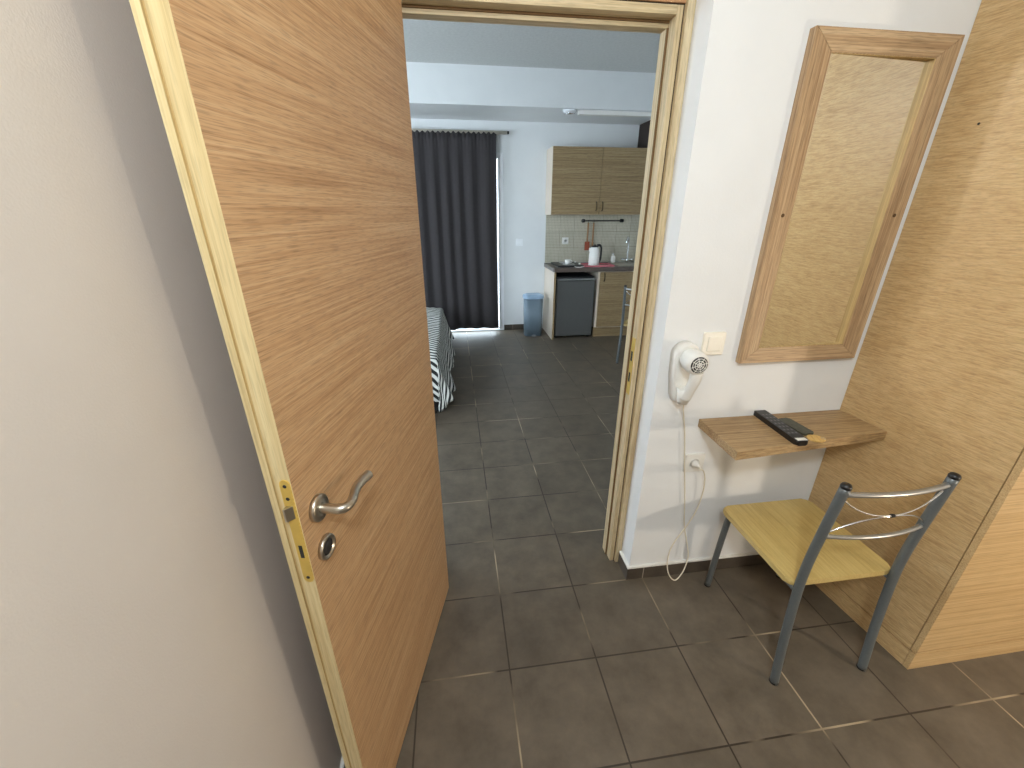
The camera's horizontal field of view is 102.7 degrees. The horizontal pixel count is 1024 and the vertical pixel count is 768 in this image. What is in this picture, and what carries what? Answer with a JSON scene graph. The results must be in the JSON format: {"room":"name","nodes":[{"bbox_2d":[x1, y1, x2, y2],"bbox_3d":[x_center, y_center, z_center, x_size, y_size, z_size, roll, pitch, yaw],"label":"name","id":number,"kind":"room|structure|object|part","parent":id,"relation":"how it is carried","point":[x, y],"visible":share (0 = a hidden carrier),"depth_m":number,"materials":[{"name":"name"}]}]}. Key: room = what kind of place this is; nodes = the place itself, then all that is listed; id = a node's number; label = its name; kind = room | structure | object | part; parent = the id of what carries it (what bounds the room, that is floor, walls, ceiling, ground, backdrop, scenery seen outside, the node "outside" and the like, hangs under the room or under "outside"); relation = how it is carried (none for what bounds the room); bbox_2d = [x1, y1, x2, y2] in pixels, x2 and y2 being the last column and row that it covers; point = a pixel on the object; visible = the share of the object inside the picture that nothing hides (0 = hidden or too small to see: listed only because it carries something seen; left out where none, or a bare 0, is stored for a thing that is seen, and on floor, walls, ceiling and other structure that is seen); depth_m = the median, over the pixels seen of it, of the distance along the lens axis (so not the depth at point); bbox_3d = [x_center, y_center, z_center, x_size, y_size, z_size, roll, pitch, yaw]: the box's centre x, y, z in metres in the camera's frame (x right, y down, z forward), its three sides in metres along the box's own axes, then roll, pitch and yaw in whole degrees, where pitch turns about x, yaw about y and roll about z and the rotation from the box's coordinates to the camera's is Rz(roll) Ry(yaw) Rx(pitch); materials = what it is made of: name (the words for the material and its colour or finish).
{"room":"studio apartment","nodes":[
{"label":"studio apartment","id":0,"kind":"room"},
{"bbox_2d":[0,0,341,767],"bbox_3d":[-0.411,0.445,-0.476,0.150,2.750,4.300,-3,23,-7],"label":"wall","id":1,"kind":"structure","parent":0,"point":[151,616],"depth_m":0.50,"materials":[{"name":"paint"}]},
{"bbox_2d":[340,757,345,767],"bbox_3d":[-0.320,1.706,-0.023,0.011,0.075,3.930,-3,23,-7],"label":"baseboard","id":2,"kind":"structure","parent":1,"relation":"attached to","point":[342,765],"depth_m":1.23,"materials":[{"name":"tile"}]},
{"bbox_2d":[411,118,639,327],"bbox_3d":[-1.089,-2.143,5.397,6.120,2.950,0.200,-3,23,-7],"label":"wall","id":3,"kind":"structure","parent":0,"point":[524,149],"depth_m":5.26,"materials":[{"name":"white paint"}]},
{"bbox_2d":[412,129,508,134],"bbox_3d":[-0.956,-3.021,4.894,1.850,0.040,0.078,-3,23,-7],"label":"rail","id":4,"kind":"object","parent":3,"relation":"attached to","point":[414,130],"visible":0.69,"depth_m":4.91,"materials":[{"name":"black metal"}]},
{"bbox_2d":[412,130,498,329],"bbox_3d":[-0.964,-1.865,5.280,1.569,2.416,0.066,-3,23,-7],"label":"curtain","id":5,"kind":"object","parent":4,"relation":"hanging from","point":[455,173],"visible":0.61,"depth_m":5.24,"materials":[{"name":"grey fabric"}]},
{"bbox_2d":[451,153,503,331],"bbox_3d":[-1.057,-1.817,5.501,1.885,2.270,0.170,-3,23,-7],"label":"window","id":6,"kind":"structure","parent":3,"relation":"in","point":[499,156],"depth_m":5.56,"materials":[{"name":"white glass"}]},
{"bbox_3d":[-1.054,-0.768,5.917,1.751,0.012,0.120,-3,23,-7],"label":"sill","id":7,"kind":"part","parent":6,"relation":"part of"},
{"bbox_2d":[504,324,523,329],"bbox_3d":[0.164,-0.843,6.016,0.559,0.075,0.012,-3,23,-7],"label":"baseboard","id":8,"kind":"structure","parent":3,"relation":"attached to","point":[509,326],"depth_m":5.99,"materials":[{"name":"tile"}]},
{"bbox_2d":[516,239,522,245],"bbox_3d":[0.100,-1.919,5.551,0.095,0.095,0.014,-3,23,-7],"label":"light switch","id":9,"kind":"object","parent":3,"relation":"attached to","point":[519,242],"visible":1,"depth_m":5.55,"materials":[{"name":"white plastic"}]},
{"bbox_2d":[545,215,639,262],"bbox_3d":[1.131,-2.010,5.669,1.363,0.616,0.010,-3,23,-7],"label":"backsplash","id":10,"kind":"structure","parent":3,"relation":"attached to","point":[612,235],"depth_m":5.65,"materials":[{"name":"tile"}]},
{"bbox_2d":[562,237,568,243],"bbox_3d":[0.730,-1.963,5.617,0.088,0.088,0.012,-3,23,-7],"label":"wall socket","id":11,"kind":"object","parent":10,"relation":"attached to","point":[564,239],"visible":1,"depth_m":5.61,"materials":[{"name":"white plastic"}]},
{"bbox_2d":[581,219,623,222],"bbox_3d":[1.233,-2.216,5.561,0.588,0.048,0.056,-3,23,-7],"label":"utensil rail","id":12,"kind":"object","parent":10,"relation":"attached to","point":[582,220],"visible":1,"depth_m":5.55,"materials":[{"name":"black metal"}]},
{"bbox_2d":[584,221,589,249],"bbox_3d":[1.036,-2.034,5.603,0.066,0.392,0.029,-3,23,-7],"label":"spatula","id":13,"kind":"object","parent":12,"relation":"hanging from","point":[586,247],"visible":1,"depth_m":5.64,"materials":[{"name":"red plastic"}]},
{"bbox_2d":[591,220,594,246],"bbox_3d":[1.110,-2.048,5.610,0.021,0.372,0.062,-3,23,-7],"label":"wooden spoon","id":14,"kind":"object","parent":12,"relation":"hanging from","point":[594,220],"visible":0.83,"depth_m":5.61,"materials":[{"name":"brown wood"}]},
{"bbox_2d":[545,146,646,214],"bbox_3d":[1.079,-2.565,5.220,1.235,0.756,0.386,-3,23,-7],"label":"upper cabinet","id":15,"kind":"object","parent":3,"relation":"attached to","point":[579,180],"visible":0.94,"depth_m":5.07,"materials":[{"name":"laminate"}]},
{"bbox_3d":[0.794,-2.490,5.041,0.614,0.751,0.021,-3,23,-7],"label":"door","id":16,"kind":"part","parent":15,"relation":"part of","materials":[{"name":"brown wood"}]},
{"bbox_3d":[1.406,-2.522,5.118,0.614,0.751,0.021,-3,23,-7],"label":"door","id":17,"kind":"part","parent":15,"relation":"part of","materials":[{"name":"brown wood"}]},
{"bbox_2d":[637,120,650,147],"bbox_3d":[1.737,-3.094,5.120,0.186,0.298,0.338,-3,23,-7],"label":"box","id":18,"kind":"object","parent":15,"relation":"on","point":[644,128],"depth_m":5.11,"materials":[{"name":"black"}]},
{"bbox_2d":[403,19,659,72],"bbox_3d":[-0.803,-2.739,2.888,6.120,0.100,4.400,-3,23,-7],"label":"ceiling","id":19,"kind":"structure","parent":0,"point":[426,41],"depth_m":3.67,"materials":[{"name":"paint"}]},
{"bbox_2d":[406,62,655,124],"bbox_3d":[-1.022,-3.158,4.447,5.820,0.340,0.770,-3,23,-7],"label":"beam","id":20,"kind":"structure","parent":19,"relation":"attached to","point":[436,90],"depth_m":4.29,"materials":[{"name":"white paint"}]},
{"bbox_2d":[563,109,576,114],"bbox_3d":[0.628,-2.956,4.455,0.150,0.037,0.150,-3,23,-7],"label":"ceiling spotlight","id":21,"kind":"object","parent":20,"relation":"attached to","point":[565,111],"visible":1,"depth_m":4.42,"materials":[{"name":"silver metal"}]},
{"bbox_2d":[577,110,650,117],"bbox_3d":[1.310,-2.991,4.542,1.188,0.040,0.060,-3,23,-7],"label":"tube light","id":22,"kind":"object","parent":20,"relation":"attached to","point":[580,112],"visible":0.56,"depth_m":4.50,"materials":[{"name":"white plastic"}]},
{"bbox_2d":[396,326,1023,767],"bbox_3d":[-0.146,0.831,2.301,7.200,0.120,9.200,-3,23,-7],"label":"floor","id":23,"kind":"structure","parent":0,"point":[543,653],"depth_m":1.62,"materials":[{"name":"tile"}]},
{"bbox_2d":[434,402,438,413],"bbox_3d":[-1.214,-0.297,4.207,0.980,0.475,1.960,-3,23,-7],"label":"bed","id":24,"kind":"object","parent":23,"relation":"on","point":[436,404],"visible":0.1,"depth_m":3.46,"materials":[{"name":"black"}]},
{"bbox_2d":[426,307,455,411],"bbox_3d":[-1.135,-0.331,4.148,1.107,0.444,2.025,-3,23,-7],"label":"blanket","id":25,"kind":"object","parent":24,"relation":"on","point":[442,352],"visible":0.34,"depth_m":3.70,"materials":[{"name":"multicoloured fabric"}]},
{"bbox_2d":[523,293,543,336],"bbox_3d":[0.288,-0.958,5.658,0.272,0.566,0.239,-3,23,-7],"label":"waste bin","id":26,"kind":"object","parent":23,"relation":"on","point":[532,302],"visible":1,"depth_m":5.57,"materials":[{"name":"blue plastic"}]},
{"bbox_3d":[0.288,-1.198,5.563,0.272,0.051,0.228,-3,23,-7],"label":"lid","id":27,"kind":"part","parent":26,"relation":"part of","materials":[{"name":"blue plastic"}]},
{"bbox_2d":[543,267,555,339],"bbox_3d":[0.508,-1.117,5.626,0.025,0.885,0.587,-3,23,-7],"label":"end panel","id":28,"kind":"object","parent":23,"relation":"on","point":[549,276],"visible":0.94,"depth_m":5.55,"materials":[{"name":"laminate"}]},
{"bbox_2d":[554,272,594,336],"bbox_3d":[0.798,-1.100,5.675,0.510,0.815,0.510,-3,23,-7],"label":"mini fridge","id":29,"kind":"object","parent":23,"relation":"on","point":[574,293],"visible":0.89,"depth_m":5.43,"materials":[{"name":"silver metal"}]},
{"bbox_2d":[586,271,633,336],"bbox_3d":[1.453,-1.165,5.741,0.740,0.885,0.597,-3,23,-7],"label":"base cabinet","id":30,"kind":"object","parent":23,"relation":"on","point":[609,285],"visible":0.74,"depth_m":5.46,"materials":[{"name":"laminate"}]},
{"bbox_2d":[544,262,633,271],"bbox_3d":[1.166,-1.583,5.528,1.373,0.050,0.595,-3,23,-7],"label":"countertop","id":31,"kind":"structure","parent":30,"relation":"on","point":[553,268],"depth_m":5.25,"materials":[{"name":"stone"}]},
{"bbox_2d":[551,261,583,266],"bbox_3d":[0.730,-1.598,5.449,0.340,0.038,0.420,-3,23,-7],"label":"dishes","id":32,"kind":"object","parent":31,"relation":"in","point":[562,263],"visible":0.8,"depth_m":5.35,"materials":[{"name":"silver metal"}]},
{"bbox_2d":[580,263,614,266],"bbox_3d":[1.109,-1.574,5.417,0.420,0.018,0.260,-3,23,-7],"label":"tray","id":33,"kind":"object","parent":31,"relation":"on","point":[584,264],"visible":0.8,"depth_m":5.32,"materials":[{"name":"plastic"}]},
{"bbox_2d":[588,244,601,264],"bbox_3d":[1.085,-1.699,5.380,0.152,0.265,0.144,15,27,31],"label":"electric kettle","id":34,"kind":"object","parent":33,"relation":"on","point":[594,259],"visible":0.98,"depth_m":5.34,"materials":[{"name":"white plastic"}]},
{"bbox_3d":[1.143,-1.714,5.385,0.082,0.242,0.026,-3,23,-7],"label":"handle","id":35,"kind":"part","parent":34,"relation":"part of","materials":[{"name":"black plastic"}]},
{"bbox_2d":[608,262,634,265],"bbox_3d":[1.589,-1.637,5.582,0.440,0.006,0.420,-3,23,-7],"label":"sink","id":36,"kind":"object","parent":31,"relation":"in","point":[614,263],"visible":0.5,"depth_m":5.63,"materials":[{"name":"silver metal"}]},
{"bbox_2d":[611,253,614,262],"bbox_3d":[1.406,-1.757,5.702,0.061,0.121,0.061,8,24,18],"label":"soap dispenser","id":37,"kind":"object","parent":36,"relation":"on","point":[613,256],"visible":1,"depth_m":5.68,"materials":[{"name":"white plastic"}]},
{"bbox_3d":[1.593,-1.623,5.556,0.380,0.001,0.300,-3,23,-7],"label":"bowl","id":38,"kind":"part","parent":36,"relation":"part of","materials":[{"name":"silver metal"}]},
{"bbox_2d":[621,236,632,261],"bbox_3d":[1.580,-1.855,5.645,0.230,0.346,0.125,-21,30,-40],"label":"tap","id":39,"kind":"object","parent":31,"relation":"on","point":[626,259],"visible":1,"depth_m":5.69,"materials":[{"name":"silver metal"}]},
{"bbox_3d":[1.574,-1.863,5.600,0.024,0.297,0.179,10,25,23],"label":"spout","id":40,"kind":"part","parent":39,"relation":"part of","materials":[{"name":"silver metal"}]},
{"bbox_3d":[1.499,-1.129,5.479,0.718,0.722,0.021,-3,23,-7],"label":"door","id":41,"kind":"part","parent":30,"relation":"part of","materials":[{"name":"brown wood"}]},
{"bbox_2d":[616,285,631,362],"bbox_3d":[1.467,-0.671,4.580,0.404,0.880,0.462,15,27,31],"label":"dining chair","id":42,"kind":"object","parent":23,"relation":"on","point":[623,323],"visible":0.27,"depth_m":4.52,"materials":[{"name":"grey paint"}]},
{"bbox_3d":[1.210,-0.643,4.527,0.029,0.868,0.066,15,27,31],"label":"leg","id":43,"kind":"part","parent":42,"relation":"part of","materials":[{"name":"grey paint"}]},
{"bbox_2d":[704,472,961,685],"bbox_3d":[1.115,0.604,1.557,0.404,0.880,0.462,-3,23,-7],"label":"dining chair","id":44,"kind":"object","parent":23,"relation":"on","point":[804,544],"visible":1,"depth_m":1.46,"materials":[{"name":"laminate"}]},
{"bbox_3d":[0.911,0.741,1.811,0.028,0.429,0.047,-3,23,-7],"label":"leg","id":45,"kind":"part","parent":44,"relation":"part of","materials":[{"name":"grey paint"}]},
{"bbox_3d":[1.111,0.592,1.585,0.404,0.022,0.390,-3,23,-7],"label":"seat","id":46,"kind":"part","parent":44,"relation":"part of","materials":[{"name":"laminate"}]},
{"bbox_3d":[0.964,0.694,1.360,0.029,0.868,0.066,-3,23,-7],"label":"leg","id":47,"kind":"part","parent":44,"relation":"part of","materials":[{"name":"grey paint"}]},
{"bbox_3d":[1.117,0.617,1.579,0.385,0.018,0.375,-3,23,-7],"label":"seat frame","id":48,"kind":"part","parent":44,"relation":"part of","materials":[{"name":"grey paint"}]},
{"bbox_3d":[1.146,0.469,1.288,0.370,0.014,0.040,-3,23,-7],"label":"rail","id":49,"kind":"part","parent":44,"relation":"part of","materials":[{"name":"silver metal"}]},
{"bbox_3d":[1.148,0.317,1.210,0.370,0.017,0.039,-3,23,-7],"label":"rail","id":50,"kind":"part","parent":44,"relation":"part of","materials":[{"name":"silver metal"}]},
{"bbox_3d":[1.326,0.675,1.406,0.029,0.868,0.066,-3,23,-7],"label":"leg","id":51,"kind":"part","parent":44,"relation":"part of","materials":[{"name":"grey paint"}]},
{"bbox_2d":[808,0,1023,668],"bbox_3d":[2.394,-0.272,1.393,1.978,2.620,0.580,-3,23,-7],"label":"wardrobe","id":52,"kind":"object","parent":23,"relation":"on","point":[939,367],"visible":0.91,"depth_m":1.36,"materials":[{"name":"brown wood"}]},
{"bbox_3d":[1.804,-0.184,1.074,0.618,2.535,0.018,-3,23,-7],"label":"door","id":53,"kind":"part","parent":52,"relation":"part of","materials":[{"name":"brown wood"}]},
{"bbox_2d":[621,0,981,565],"bbox_3d":[1.378,-0.443,1.630,4.015,2.750,0.257,-3,23,-7],"label":"wall partition","id":54,"kind":"structure","parent":0,"point":[745,60],"depth_m":1.41,"materials":[{"name":"white paint"}]},
{"bbox_2d":[129,0,448,767],"bbox_3d":[-0.323,0.112,1.106,0.113,2.117,0.834,2,23,6],"label":"door","id":55,"kind":"structure","parent":54,"relation":"in","point":[287,123],"depth_m":0.80,"materials":[{"name":"brown wood"}]},
{"bbox_3d":[-0.365,0.234,0.776,0.010,0.053,0.053,2,23,6],"label":"lever handle","id":56,"kind":"part","parent":55,"relation":"part of","materials":[{"name":"silver metal"}]},
{"bbox_3d":[-0.328,0.214,0.821,0.058,0.022,0.125,2,23,6],"label":"lever","id":57,"kind":"part","parent":55,"relation":"part of","materials":[{"name":"silver metal"}]},
{"bbox_2d":[401,0,696,561],"bbox_3d":[0.064,-0.358,1.492,0.938,2.700,0.103,-3,23,-7],"label":"door frame","id":58,"kind":"structure","parent":54,"relation":"attached to","point":[674,22],"depth_m":1.32,"materials":[{"name":"brown wood"}]},
{"bbox_3d":[0.076,-1.087,1.195,0.813,0.041,0.088,-3,23,-7],"label":"head rail","id":59,"kind":"part","parent":58,"relation":"part of","materials":[{"name":"brown wood"}]},
{"bbox_3d":[0.480,-0.070,1.659,0.003,0.240,0.028,-3,23,-7],"label":"strike plate","id":60,"kind":"part","parent":58,"relation":"part of","materials":[{"name":"gold metal"}]},
{"bbox_2d":[635,0,685,3],"bbox_3d":[0.075,-1.323,1.103,0.861,0.460,0.108,-3,23,-7],"label":"transom panel","id":61,"kind":"object","parent":54,"relation":"attached to","point":[664,1],"visible":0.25,"depth_m":1.19,"materials":[{"name":"brown wood"}]},
{"bbox_2d":[668,340,698,404],"bbox_3d":[0.639,-0.035,1.506,0.100,0.237,0.083,-3,23,-7],"label":"holder","id":62,"kind":"object","parent":54,"relation":"attached to","point":[678,377],"visible":0.73,"depth_m":1.51,"materials":[{"name":"white plastic"}]},
{"bbox_2d":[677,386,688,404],"bbox_3d":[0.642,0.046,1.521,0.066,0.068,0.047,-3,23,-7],"label":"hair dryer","id":63,"kind":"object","parent":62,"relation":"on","point":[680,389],"depth_m":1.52,"materials":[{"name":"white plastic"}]},
{"bbox_2d":[667,349,708,580],"bbox_3d":[0.713,0.390,1.670,0.251,1.128,0.106,-8,24,-18],"label":"hair dryer","id":64,"kind":"object","parent":54,"relation":"attached to","point":[695,362],"visible":0.99,"depth_m":1.45,"materials":[{"name":"white plastic"}]},
{"bbox_3d":[0.732,0.467,1.732,0.194,0.938,0.056,-3,23,-7],"label":"cord","id":65,"kind":"part","parent":64,"relation":"part of","materials":[{"name":"white plastic"}]},
{"bbox_3d":[0.649,0.009,1.479,0.045,0.125,0.066,-3,23,-7],"label":"handle","id":66,"kind":"part","parent":64,"relation":"part of","materials":[{"name":"white plastic"}]},
{"bbox_2d":[691,357,707,372],"bbox_3d":[0.642,-0.064,1.403,0.060,0.060,0.004,-2,23,-4],"label":"grille","id":67,"kind":"object","parent":64,"relation":"attached to","point":[698,364],"depth_m":1.40,"materials":[{"name":"white plastic"}]},
{"bbox_2d":[618,551,766,579],"bbox_3d":[0.999,0.843,2.022,0.946,0.075,0.105,-3,23,-7],"label":"baseboard","id":68,"kind":"structure","parent":54,"relation":"attached to","point":[751,558],"depth_m":1.95,"materials":[{"name":"tile"}]},
{"bbox_2d":[682,453,705,471],"bbox_3d":[0.764,0.330,1.718,0.086,0.086,0.012,-3,23,-7],"label":"wall socket","id":69,"kind":"object","parent":54,"relation":"attached to","point":[700,457],"visible":0.85,"depth_m":1.71,"materials":[{"name":"white plastic"}]},
{"bbox_2d":[700,331,726,354],"bbox_3d":[0.744,-0.149,1.511,0.086,0.086,0.014,-3,23,-7],"label":"light switch","id":70,"kind":"object","parent":54,"relation":"attached to","point":[713,343],"visible":0.88,"depth_m":1.50,"materials":[{"name":"beige plastic"}]},
{"bbox_2d":[698,410,886,459],"bbox_3d":[1.084,0.186,1.575,0.651,0.035,0.247,-3,23,-7],"label":"shelf","id":71,"kind":"object","parent":54,"relation":"attached to","point":[741,437],"visible":0.87,"depth_m":1.54,"materials":[{"name":"brown wood"}]},
{"bbox_2d":[753,410,807,445],"bbox_3d":[1.017,0.158,1.568,0.048,0.022,0.264,-2,23,-4],"label":"remote control","id":72,"kind":"object","parent":71,"relation":"on","point":[780,427],"visible":0.98,"depth_m":1.53,"materials":[{"name":"black plastic"}]},
{"bbox_2d":[779,418,813,435],"bbox_3d":[1.087,0.163,1.574,0.052,0.009,0.124,-5,23,-11],"label":"pouch","id":73,"kind":"object","parent":71,"relation":"on","point":[799,428],"visible":0.79,"depth_m":1.56,"materials":[{"name":"grey plastic"}]},
{"bbox_2d":[806,435,825,442],"bbox_3d":[1.108,0.198,1.491,0.060,0.007,0.048,5,23,11],"label":"key fob","id":74,"kind":"object","parent":71,"relation":"on","point":[815,438],"visible":0.99,"depth_m":1.49,"materials":[{"name":"brown wood"}]},
{"bbox_2d":[735,25,964,363],"bbox_3d":[1.094,-0.557,1.384,0.487,1.008,0.027,-3,23,-7],"label":"wall mirror","id":75,"kind":"object","parent":54,"relation":"attached to","point":[867,103],"visible":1,"depth_m":1.34,"materials":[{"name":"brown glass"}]},
{"bbox_3d":[1.093,-0.558,1.386,0.355,0.900,0.004,-4,23,-9],"label":"glass","id":76,"kind":"part","parent":75,"relation":"part of","materials":[{"name":"white mirror"}]}
]}

